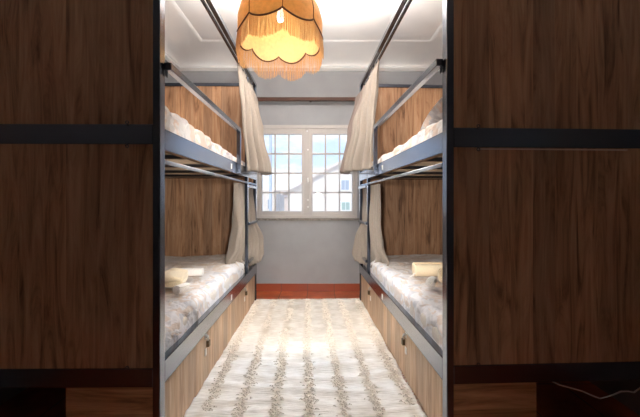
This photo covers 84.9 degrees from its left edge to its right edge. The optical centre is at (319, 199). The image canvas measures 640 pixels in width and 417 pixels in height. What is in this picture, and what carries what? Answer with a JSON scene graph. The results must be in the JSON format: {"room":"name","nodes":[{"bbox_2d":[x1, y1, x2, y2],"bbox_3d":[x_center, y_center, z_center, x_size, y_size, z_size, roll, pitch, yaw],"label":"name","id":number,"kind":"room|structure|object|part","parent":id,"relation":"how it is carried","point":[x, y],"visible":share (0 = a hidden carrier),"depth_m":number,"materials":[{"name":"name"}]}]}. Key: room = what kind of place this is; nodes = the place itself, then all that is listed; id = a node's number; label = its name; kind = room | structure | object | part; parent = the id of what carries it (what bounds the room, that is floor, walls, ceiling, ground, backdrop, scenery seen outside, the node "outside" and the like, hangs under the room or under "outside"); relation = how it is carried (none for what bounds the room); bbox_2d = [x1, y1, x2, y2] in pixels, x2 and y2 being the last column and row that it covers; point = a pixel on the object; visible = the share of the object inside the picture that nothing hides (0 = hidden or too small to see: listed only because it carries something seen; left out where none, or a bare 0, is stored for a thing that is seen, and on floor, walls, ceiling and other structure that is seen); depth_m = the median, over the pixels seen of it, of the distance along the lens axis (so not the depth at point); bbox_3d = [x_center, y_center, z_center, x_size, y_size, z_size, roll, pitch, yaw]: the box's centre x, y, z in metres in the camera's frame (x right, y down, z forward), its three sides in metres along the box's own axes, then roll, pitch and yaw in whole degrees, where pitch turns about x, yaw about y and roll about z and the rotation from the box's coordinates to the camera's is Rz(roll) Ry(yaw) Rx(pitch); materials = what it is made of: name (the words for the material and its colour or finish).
{"room":"dormitory","nodes":[
{"label":"dormitory","id":0,"kind":"room"},
{"bbox_2d":[0,60,177,404],"bbox_3d":[-1.555,-0.278,0.560,0.100,2.490,6.920,0,0,0],"label":"wall","id":1,"kind":"structure","parent":0,"point":[6,394],"depth_m":1.71,"materials":[{"name":"grey paint"}]},
{"bbox_2d":[174,0,441,39],"bbox_3d":[-0.035,-1.583,0.560,3.140,0.120,6.920,0,0,0],"label":"ceiling","id":2,"kind":"structure","parent":0,"point":[341,19],"depth_m":2.94,"materials":[{"name":"paint"}]},
{"bbox_2d":[236,0,323,80],"bbox_3d":[-0.198,-1.093,1.750,0.433,0.860,0.434,0,0,0],"label":"pendant lamp","id":3,"kind":"object","parent":2,"relation":"hanging from","point":[287,31],"visible":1,"depth_m":1.82,"materials":[{"name":"orange fabric"}]},
{"bbox_3d":[-0.198,-0.918,1.750,0.420,0.308,0.420,0,0,0],"label":"lamp shade","id":4,"kind":"part","parent":3,"relation":"part of","materials":[{"name":"orange fabric"}]},
{"bbox_2d":[178,71,441,282],"bbox_3d":[-0.035,-0.278,3.840,2.940,2.490,0.240,0,0,0],"label":"wall","id":5,"kind":"structure","parent":0,"point":[294,251],"depth_m":3.72,"materials":[{"name":"grey paint"}]},
{"bbox_2d":[257,97,355,101],"bbox_3d":[-0.100,-1.053,3.683,1.640,0.040,0.075,0,0,0],"label":"curtain rod","id":6,"kind":"object","parent":5,"relation":"attached to","point":[310,99],"visible":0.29,"depth_m":3.65,"materials":[{"name":"brown wood"}]},
{"bbox_2d":[257,125,358,220],"bbox_3d":[-0.138,-0.290,3.745,1.108,1.014,0.149,0,0,0],"label":"window","id":7,"kind":"structure","parent":5,"relation":"in","point":[307,132],"depth_m":3.72,"materials":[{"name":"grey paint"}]},
{"bbox_3d":[-0.393,-0.297,3.743,0.501,0.915,0.045,0,0,0],"label":"sash frame","id":8,"kind":"part","parent":7,"relation":"part of","materials":[{"name":"grey paint"}]},
{"bbox_3d":[-0.138,0.206,3.763,1.108,0.023,0.114,0,0,0],"label":"sill","id":9,"kind":"part","parent":7,"relation":"part of","materials":[{"name":"stone"}]},
{"bbox_3d":[0.116,-0.297,3.743,0.501,0.915,0.045,0,0,0],"label":"sash frame","id":10,"kind":"part","parent":7,"relation":"part of","materials":[{"name":"grey paint"}]},
{"bbox_2d":[257,283,358,290],"bbox_3d":[-0.035,0.927,3.714,2.940,0.080,0.012,0,0,0],"label":"baseboard","id":11,"kind":"structure","parent":5,"relation":"attached to","point":[260,286],"depth_m":3.71,"materials":[{"name":"wood"}]},
{"bbox_2d":[0,291,639,416],"bbox_3d":[-0.035,1.027,0.560,3.140,0.120,6.920,0,0,0],"label":"floor","id":12,"kind":"structure","parent":0,"point":[552,399],"depth_m":1.70,"materials":[{"name":"wood"}]},
{"bbox_2d":[0,0,257,416],"bbox_3d":[-1.029,-0.068,2.303,0.930,2.070,2.066,0,0,0],"label":"bunk bed","id":13,"kind":"object","parent":12,"relation":"on","point":[96,192],"visible":0.89,"depth_m":1.28,"materials":[{"name":"brown wood"}]},
{"bbox_3d":[-1.035,-0.675,1.291,0.846,0.795,0.018,0,0,0],"label":"panel","id":14,"kind":"part","parent":13,"relation":"part of","materials":[{"name":"brown wood"}]},
{"bbox_3d":[-1.035,0.206,1.291,0.846,0.823,0.018,0,0,0],"label":"panel","id":15,"kind":"part","parent":13,"relation":"part of","materials":[{"name":"brown wood"}]},
{"bbox_3d":[-0.773,0.821,1.295,0.321,0.268,0.018,0,0,0],"label":"drawer panel","id":16,"kind":"part","parent":13,"relation":"part of","materials":[{"name":"brown wood"}]},
{"bbox_3d":[-0.599,-0.068,1.301,0.027,2.070,0.043,0,0,0],"label":"post","id":17,"kind":"part","parent":13,"relation":"part of","materials":[{"name":"black metal"}]},
{"bbox_3d":[-0.768,0.824,1.825,0.333,0.258,0.998,0,0,0],"label":"drawer","id":18,"kind":"part","parent":13,"relation":"part of","materials":[{"name":"brown wood"}]},
{"bbox_3d":[-0.576,-0.352,1.911,0.032,0.323,1.209,0,0,0],"label":"guard rail","id":19,"kind":"part","parent":13,"relation":"part of","materials":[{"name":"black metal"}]},
{"bbox_3d":[-1.052,-0.675,3.314,0.846,0.795,0.018,0,0,0],"label":"panel","id":20,"kind":"part","parent":13,"relation":"part of","materials":[{"name":"brown wood"}]},
{"bbox_3d":[-1.052,0.206,3.314,0.846,0.823,0.018,0,0,0],"label":"panel","id":21,"kind":"part","parent":13,"relation":"part of","materials":[{"name":"brown wood"}]},
{"bbox_3d":[-0.609,-0.228,2.310,0.030,0.080,1.974,0,0,0],"label":"rail","id":22,"kind":"part","parent":13,"relation":"part of","materials":[{"name":"black metal"}]},
{"bbox_3d":[-0.609,0.647,2.310,0.030,0.085,1.974,0,0,0],"label":"rail","id":23,"kind":"part","parent":13,"relation":"part of","materials":[{"name":"black metal"}]},
{"bbox_3d":[-0.602,-0.145,2.310,0.016,0.015,1.974,0,0,0],"label":"curtain rail","id":24,"kind":"part","parent":13,"relation":"part of","materials":[{"name":"grey metal"}]},
{"bbox_2d":[183,267,244,324],"bbox_3d":[-1.044,0.596,2.301,0.830,0.117,1.950,0,0,0],"label":"mattress","id":25,"kind":"object","parent":13,"relation":"on","point":[213,294],"visible":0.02,"depth_m":2.09,"materials":[{"name":"white fabric"}]},
{"bbox_2d":[165,254,251,351],"bbox_3d":[-1.032,0.554,2.304,0.834,0.140,1.948,0,0,0],"label":"duvet","id":26,"kind":"object","parent":25,"relation":"on","point":[189,303],"visible":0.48,"depth_m":2.05,"materials":[{"name":"white fabric"}]},
{"bbox_2d":[165,268,187,286],"bbox_3d":[-0.890,0.445,1.990,0.240,0.079,0.244,0,0,-14],"label":"folded towel","id":27,"kind":"object","parent":26,"relation":"on","point":[173,276],"visible":0.43,"depth_m":1.93,"materials":[{"name":"beige fabric"}]},
{"bbox_2d":[173,282,189,294],"bbox_3d":[-0.729,0.465,1.840,0.048,0.048,0.075,0,0,18],"label":"washcloth","id":28,"kind":"object","parent":26,"relation":"on","point":[178,289],"visible":1,"depth_m":1.81,"materials":[{"name":"white fabric"}]},
{"bbox_2d":[181,268,203,275],"bbox_3d":[-0.815,0.455,2.208,0.150,0.049,0.059,0,0,-6],"label":"rolled towel","id":29,"kind":"object","parent":26,"relation":"on","point":[191,271],"visible":0.6,"depth_m":2.19,"materials":[{"name":"white fabric"}]},
{"bbox_3d":[-0.608,-1.089,2.310,0.028,0.028,1.974,0,0,0],"label":"rail","id":30,"kind":"part","parent":13,"relation":"part of","materials":[{"name":"black metal"}]},
{"bbox_3d":[-0.777,0.824,2.812,0.333,0.258,0.963,0,0,0],"label":"drawer","id":31,"kind":"part","parent":13,"relation":"part of","materials":[{"name":"brown wood"}]},
{"bbox_2d":[225,183,263,269],"bbox_3d":[-0.645,0.219,2.994,0.167,0.704,0.651,0,0,10],"label":"curtain","id":32,"kind":"object","parent":13,"relation":"hanging from","point":[236,245],"visible":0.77,"depth_m":2.86,"materials":[{"name":"fabric"}]},
{"bbox_3d":[-0.612,-0.205,2.920,0.025,1.635,0.030,0,0,0],"label":"ladder post","id":33,"kind":"part","parent":13,"relation":"part of","materials":[{"name":"black metal"}]},
{"bbox_2d":[237,64,271,175],"bbox_3d":[-0.541,-0.650,3.029,0.232,0.839,0.581,0,0,0],"label":"curtain","id":34,"kind":"object","parent":13,"relation":"hanging from","point":[258,160],"visible":0.98,"depth_m":2.87,"materials":[{"name":"fabric"}]},
{"bbox_3d":[-0.616,-0.068,3.318,0.027,2.070,0.043,0,0,0],"label":"post","id":35,"kind":"part","parent":13,"relation":"part of","materials":[{"name":"black metal"}]},
{"bbox_3d":[-1.044,-0.264,2.301,0.830,0.078,1.950,0,0,0],"label":"mattress","id":36,"kind":"object","parent":13,"relation":"on","visible":0},
{"bbox_2d":[165,106,244,165],"bbox_3d":[-1.032,-0.322,2.304,0.841,0.158,1.952,0,0,0],"label":"duvet","id":37,"kind":"object","parent":36,"relation":"on","point":[174,123],"visible":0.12,"depth_m":1.66,"materials":[{"name":"white fabric"}]},
{"bbox_2d":[184,298,426,416],"bbox_3d":[-0.044,0.952,1.167,1.090,0.036,4.464,0,0,-2],"label":"rug","id":38,"kind":"object","parent":12,"relation":"on","point":[327,357],"visible":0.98,"depth_m":1.97,"materials":[{"name":"fabric"}]},
{"bbox_2d":[358,0,639,416],"bbox_3d":[0.858,-0.068,2.346,0.930,2.070,2.066,0,0,-3],"label":"bunk bed","id":39,"kind":"object","parent":12,"relation":"on","point":[527,194],"visible":0.91,"depth_m":1.33,"materials":[{"name":"brown wood"}]},
{"bbox_2d":[340,59,378,173],"bbox_3d":[0.321,-0.655,2.992,0.270,0.829,0.704,0,0,-3],"label":"curtain","id":40,"kind":"object","parent":39,"relation":"hanging from","point":[358,152],"visible":1,"depth_m":2.89,"materials":[{"name":"fabric"}]},
{"bbox_3d":[0.391,-0.068,3.337,0.027,2.070,0.043,0,0,-3],"label":"post","id":41,"kind":"part","parent":39,"relation":"part of","materials":[{"name":"black metal"}]},
{"bbox_3d":[0.408,-0.205,2.939,0.025,1.635,0.030,0,0,-3],"label":"ladder post","id":42,"kind":"part","parent":39,"relation":"part of","materials":[{"name":"black metal"}]},
{"bbox_2d":[352,184,389,267],"bbox_3d":[0.435,0.224,2.993,0.134,0.694,0.690,0,0,-13],"label":"curtain","id":43,"kind":"object","parent":39,"relation":"hanging from","point":[377,252],"visible":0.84,"depth_m":2.88,"materials":[{"name":"fabric"}]},
{"bbox_3d":[0.579,0.824,2.840,0.333,0.258,0.963,0,0,-3],"label":"drawer","id":44,"kind":"part","parent":39,"relation":"part of","materials":[{"name":"brown wood"}]},
{"bbox_3d":[0.438,-1.089,2.330,0.028,0.028,1.974,0,0,-3],"label":"rail","id":45,"kind":"part","parent":39,"relation":"part of","materials":[{"name":"black metal"}]},
{"bbox_3d":[0.439,-0.220,2.330,0.030,0.080,1.974,0,0,-3],"label":"rail","id":46,"kind":"part","parent":39,"relation":"part of","materials":[{"name":"black metal"}]},
{"bbox_3d":[0.439,0.647,2.330,0.030,0.085,1.974,0,0,-3],"label":"rail","id":47,"kind":"part","parent":39,"relation":"part of","materials":[{"name":"black metal"}]},
{"bbox_3d":[0.432,-0.137,2.329,0.016,0.015,1.974,0,0,-3],"label":"curtain rail","id":48,"kind":"part","parent":39,"relation":"part of","materials":[{"name":"grey metal"}]},
{"bbox_3d":[0.827,0.210,3.357,0.846,0.815,0.018,0,0,-3],"label":"panel","id":49,"kind":"part","parent":39,"relation":"part of","materials":[{"name":"brown wood"}]},
{"bbox_2d":[371,268,438,343],"bbox_3d":[0.873,0.596,2.345,0.830,0.117,1.950,0,0,-3],"label":"mattress","id":50,"kind":"object","parent":39,"relation":"on","point":[435,334],"visible":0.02,"depth_m":1.66,"materials":[{"name":"white fabric"}]},
{"bbox_2d":[364,254,441,348],"bbox_3d":[0.862,0.554,2.346,0.835,0.140,1.950,0,0,-3],"label":"duvet","id":51,"kind":"object","parent":50,"relation":"on","point":[413,291],"visible":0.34,"depth_m":2.05,"materials":[{"name":"white fabric"}]},
{"bbox_2d":[410,262,441,276],"bbox_3d":[0.680,0.438,2.196,0.260,0.086,0.113,0,0,1],"label":"rolled towel","id":52,"kind":"object","parent":51,"relation":"on","point":[418,268],"visible":0.76,"depth_m":2.17,"materials":[{"name":"beige fabric"}]},
{"bbox_2d":[426,276,436,286],"bbox_3d":[0.614,0.450,1.931,0.051,0.049,0.060,0,0,27],"label":"washcloth","id":53,"kind":"object","parent":51,"relation":"on","point":[431,281],"visible":1,"depth_m":1.91,"materials":[{"name":"white fabric"}]},
{"bbox_2d":[438,268,441,282],"bbox_3d":[0.800,0.436,2.034,0.200,0.085,0.096,0,0,-7],"label":"rolled towel","id":54,"kind":"object","parent":51,"relation":"on","point":[439,269],"visible":0.02,"depth_m":2.04,"materials":[{"name":"beige fabric"}]},
{"bbox_3d":[0.827,-0.671,3.357,0.846,0.803,0.018,0,0,-3],"label":"panel","id":55,"kind":"part","parent":39,"relation":"part of","materials":[{"name":"brown wood"}]},
{"bbox_3d":[0.428,-0.359,1.929,0.032,0.353,1.209,0,0,-3],"label":"guard rail","id":56,"kind":"part","parent":39,"relation":"part of","materials":[{"name":"black metal"}]},
{"bbox_3d":[0.624,0.824,1.855,0.333,0.258,0.998,0,0,-3],"label":"drawer","id":57,"kind":"part","parent":39,"relation":"part of","materials":[{"name":"brown wood"}]},
{"bbox_3d":[0.483,-0.068,1.322,0.027,2.070,0.043,0,0,-3],"label":"post","id":58,"kind":"part","parent":39,"relation":"part of","materials":[{"name":"black metal"}]},
{"bbox_3d":[0.657,0.821,1.326,0.321,0.268,0.018,0,0,-3],"label":"drawer panel","id":59,"kind":"part","parent":39,"relation":"part of","materials":[{"name":"brown wood"}]},
{"bbox_3d":[0.920,-0.671,1.336,0.846,0.803,0.018,0,0,-3],"label":"panel","id":60,"kind":"part","parent":39,"relation":"part of","materials":[{"name":"brown wood"}]},
{"bbox_3d":[0.920,0.210,1.336,0.846,0.815,0.018,0,0,-3],"label":"panel","id":61,"kind":"part","parent":39,"relation":"part of","materials":[{"name":"brown wood"}]},
{"bbox_2d":[553,382,639,398],"bbox_3d":[1.107,0.737,1.390,0.429,0.109,0.006,0,0,0],"label":"cable","id":62,"kind":"object","parent":39,"relation":"hanging from","point":[636,390],"visible":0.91,"depth_m":1.39,"materials":[{"name":"white plastic"}]},
{"bbox_3d":[0.873,-0.258,2.345,0.830,0.081,1.950,0,0,-3],"label":"mattress","id":63,"kind":"object","parent":39,"relation":"on","visible":0},
{"bbox_2d":[363,120,441,170],"bbox_3d":[0.864,-0.298,2.346,0.830,0.122,1.950,0,0,-3],"label":"duvet","id":64,"kind":"object","parent":63,"relation":"on","point":[434,129],"visible":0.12,"depth_m":1.70,"materials":[{"name":"white fabric"}]},
{"bbox_2d":[420,98,441,130],"bbox_3d":[0.846,-0.417,1.638,0.660,0.193,0.507,0,0,-3],"label":"pillow","id":65,"kind":"object","parent":64,"relation":"on","point":[435,115],"visible":0.08,"depth_m":1.64,"materials":[{"name":"white fabric"}]},
{"bbox_2d":[589,380,639,414],"bbox_3d":[1.485,-0.278,0.560,0.100,2.490,6.920,0,0,0],"label":"wall","id":66,"kind":"structure","parent":0,"point":[630,400],"depth_m":1.65,"materials":[{"name":"grey paint"}]},
{"bbox_2d":[165,0,441,70],"bbox_3d":[-0.035,-1.446,0.460,2.940,0.155,6.520,0,0,0],"label":"trim","id":67,"kind":"structure","parent":66,"relation":"attached to","point":[185,49],"depth_m":3.55,"materials":[{"name":"paint"}]},
{"label":"outside","id":68,"kind":"structure","parent":0,"visible":0},
{"bbox_3d":[0.000,4.267,62.500,120.000,0.200,115.000,0,0,0],"label":"ground","id":69,"kind":"structure","parent":68,"visible":0},
{"bbox_2d":[269,135,271,210],"bbox_3d":[-1.273,0.317,9.000,0.080,7.700,0.084,0,0,0],"label":"utility pole","id":70,"kind":"object","parent":69,"relation":"on","point":[270,136],"visible":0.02,"depth_m":8.97,"materials":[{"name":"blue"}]},
{"bbox_2d":[263,190,283,210],"bbox_3d":[-3.660,1.794,24.000,1.960,4.747,6.160,0,0,0],"label":"house","id":71,"kind":"structure","parent":69,"relation":"on","point":[279,198],"depth_m":21.00,"materials":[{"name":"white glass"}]},
{"bbox_2d":[282,191,286,210],"bbox_3d":[-2.701,1.653,34.400,2.060,5.027,7.200,0,0,0],"label":"house","id":72,"kind":"structure","parent":69,"relation":"on","point":[285,197],"depth_m":31.00,"materials":[{"name":"paint"}]},
{"bbox_2d":[281,160,351,210],"bbox_3d":[1.300,1.167,18.025,5.700,6.000,8.350,0,0,0],"label":"gabled house","id":73,"kind":"structure","parent":69,"relation":"on","point":[332,180],"depth_m":14.00,"materials":[{"name":"pale plaster"},{"name":"blue glass"},{"name":"grey roof tile"}]},
{"bbox_3d":[1.000,-0.600,13.955,0.300,0.380,0.030,0,0,0],"label":"pane","id":74,"kind":"part","parent":73,"relation":"part of","materials":[{"name":"clear glass"}]},
{"bbox_3d":[1.020,0.240,13.955,0.320,0.300,0.030,0,0,0],"label":"pane","id":75,"kind":"part","parent":73,"relation":"part of","materials":[{"name":"grey"}]}
]}

